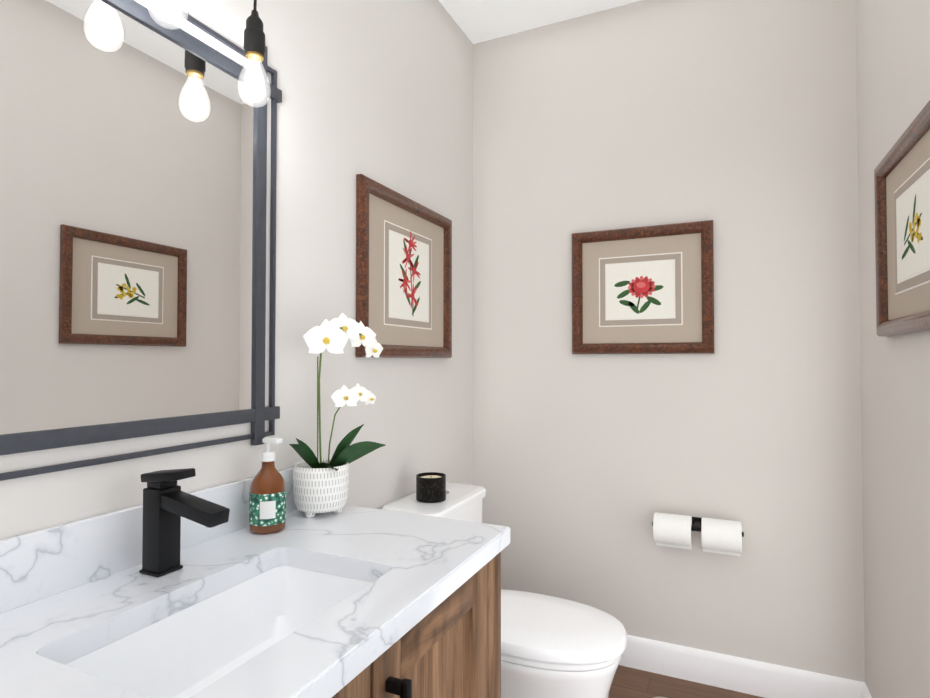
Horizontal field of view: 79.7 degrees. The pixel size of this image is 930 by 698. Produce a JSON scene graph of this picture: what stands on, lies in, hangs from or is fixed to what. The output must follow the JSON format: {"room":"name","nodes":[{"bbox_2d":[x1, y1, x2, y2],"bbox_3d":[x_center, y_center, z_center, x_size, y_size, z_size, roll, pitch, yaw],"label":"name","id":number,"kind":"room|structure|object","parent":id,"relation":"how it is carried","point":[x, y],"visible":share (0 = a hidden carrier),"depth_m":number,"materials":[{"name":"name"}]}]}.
{"room":"bathroom","nodes":[
{"label":"bathroom","id":0,"kind":"room"},
{"bbox_2d":[0,0,472,538],"bbox_3d":[-0.588,-0.093,1.391,0.120,2.740,2.965,-1,-1,25],"label":"wall","id":1,"kind":"structure","parent":0,"point":[380,92],"depth_m":1.70,"materials":[{"name":"paint"}]},
{"bbox_2d":[0,0,281,480],"bbox_3d":[-0.653,-0.270,1.085,0.016,1.002,0.806,-1,-1,25],"label":"mirror","id":2,"kind":"object","parent":1,"relation":"attached to","point":[133,164],"visible":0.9,"depth_m":1.08,"materials":[{"name":"clear glass"}]},
{"bbox_2d":[146,0,187,29],"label":"sconce","id":3,"kind":"object","parent":1,"relation":"attached to","point":[168,9],"depth_m":1.04,"materials":[{"name":"white glass"}]},
{"bbox_2d":[237,0,270,105],"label":"sconce","id":4,"kind":"object","parent":1,"relation":"attached to","point":[254,39],"depth_m":1.24,"materials":[{"name":"white glass"}]},
{"bbox_2d":[356,174,451,357],"bbox_3d":[-0.198,-0.259,2.053,0.031,0.582,0.640,-1,-1,25],"label":"picture","id":5,"kind":"object","parent":1,"relation":"attached to","point":[403,276],"visible":0.98,"depth_m":2.00,"materials":[{"name":"paper"}]},
{"bbox_2d":[439,0,640,43],"bbox_3d":[0.148,-1.520,1.079,1.740,0.100,2.965,-1,-1,25],"label":"ceiling","id":6,"kind":"structure","parent":0,"point":[477,21],"depth_m":2.39,"materials":[{"name":"paint"}]},
{"bbox_2d":[473,0,864,681],"bbox_3d":[0.744,-0.074,2.342,1.500,2.740,0.120,-1,-1,25],"label":"wall","id":7,"kind":"structure","parent":0,"point":[735,120],"depth_m":2.21,"materials":[{"name":"paint"}]},
{"bbox_2d":[572,220,713,353],"bbox_3d":[0.712,-0.239,2.275,0.556,0.518,0.031,-1,-1,25],"label":"picture","id":8,"kind":"object","parent":7,"relation":"attached to","point":[644,290],"visible":1,"depth_m":2.27,"materials":[{"name":"paper"}]},
{"bbox_2d":[652,512,743,555],"bbox_3d":[0.881,0.707,2.118,0.320,0.142,0.142,-1,-1,25],"label":"toilet paper holder","id":9,"kind":"object","parent":7,"relation":"attached to","point":[720,536],"visible":1,"depth_m":2.08,"materials":[{"name":"white paper"}]},
{"bbox_2d":[619,635,865,697],"bbox_3d":[0.716,1.233,2.254,1.500,0.122,0.017,-1,-1,25],"label":"baseboard","id":10,"kind":"structure","parent":7,"relation":"attached to","point":[748,676],"depth_m":2.11,"materials":[{"name":"white wood"}]},
{"bbox_2d":[609,665,763,697],"bbox_3d":[0.148,1.320,1.023,1.740,0.100,2.965,-1,-1,25],"label":"floor","id":11,"kind":"structure","parent":0,"point":[628,682],"depth_m":2.12,"materials":[{"name":"brown wood"}]},
{"bbox_2d":[0,467,509,697],"bbox_3d":[-0.383,0.787,0.940,0.612,0.962,1.121,-1,-1,25],"label":"bathroom vanity","id":12,"kind":"object","parent":11,"relation":"on","point":[419,616],"visible":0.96,"depth_m":0.99,"materials":[{"name":"white stone"}]},
{"bbox_2d":[139,468,229,576],"bbox_3d":[-0.519,0.322,1.031,0.186,0.194,0.053,-1,-1,25],"label":"faucet","id":13,"kind":"object","parent":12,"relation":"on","point":[168,503],"visible":1,"depth_m":1.03,"materials":[{"name":"black metal"}]},
{"bbox_2d":[65,566,370,697],"bbox_3d":[-0.365,0.536,0.918,0.314,0.155,0.504,-1,-1,25],"label":"sink","id":14,"kind":"object","parent":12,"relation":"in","point":[190,651],"visible":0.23,"depth_m":1.03,"materials":[{"name":"ceramic"}]},
{"bbox_2d":[249,437,285,533],"bbox_3d":[-0.464,0.317,1.312,0.082,0.216,0.082,-1,-1,25],"label":"soap bottle","id":15,"kind":"object","parent":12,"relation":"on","point":[267,503],"visible":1,"depth_m":1.28,"materials":[{"name":"orange glass"}]},
{"bbox_2d":[289,313,385,517],"bbox_3d":[-0.326,0.165,1.494,0.205,0.527,0.243,-1,-1,25],"label":"orchid plant","id":16,"kind":"object","parent":12,"relation":"on","point":[320,485],"visible":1,"depth_m":1.45,"materials":[{"name":"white plant"}]},
{"bbox_2d":[381,482,626,697],"bbox_3d":[0.150,0.904,1.892,0.774,0.767,0.456,-1,-1,25],"label":"toilet","id":17,"kind":"object","parent":11,"relation":"on","point":[554,647],"visible":0.38,"depth_m":1.71,"materials":[{"name":"white ceramic"}]},
{"bbox_2d":[416,472,445,502],"bbox_3d":[-0.119,0.486,1.959,0.104,0.084,0.104,-1,-1,25],"label":"candle holder","id":18,"kind":"object","parent":17,"relation":"on","point":[430,487],"visible":1,"depth_m":1.92,"materials":[{"name":"metal"}]},
{"bbox_2d":[856,0,929,697],"bbox_3d":[0.883,-0.107,0.712,0.120,2.740,2.965,-1,-1,25],"label":"wall","id":19,"kind":"structure","parent":0,"point":[893,62],"depth_m":1.61,"materials":[{"name":"paint"}]},
{"bbox_2d":[861,685,871,697],"bbox_3d":[0.818,1.203,0.707,0.017,0.122,2.708,-1,-1,25],"label":"baseboard","id":20,"kind":"structure","parent":19,"relation":"attached to","point":[865,692],"depth_m":1.91,"materials":[{"name":"white wood"}]},
{"bbox_2d":[874,100,929,336],"bbox_3d":[1.104,-0.293,1.379,0.031,0.502,0.598,-1,-1,25],"label":"picture","id":21,"kind":"object","parent":19,"relation":"attached to","point":[902,206],"visible":1,"depth_m":1.44,"materials":[{"name":"paper"}]}
]}

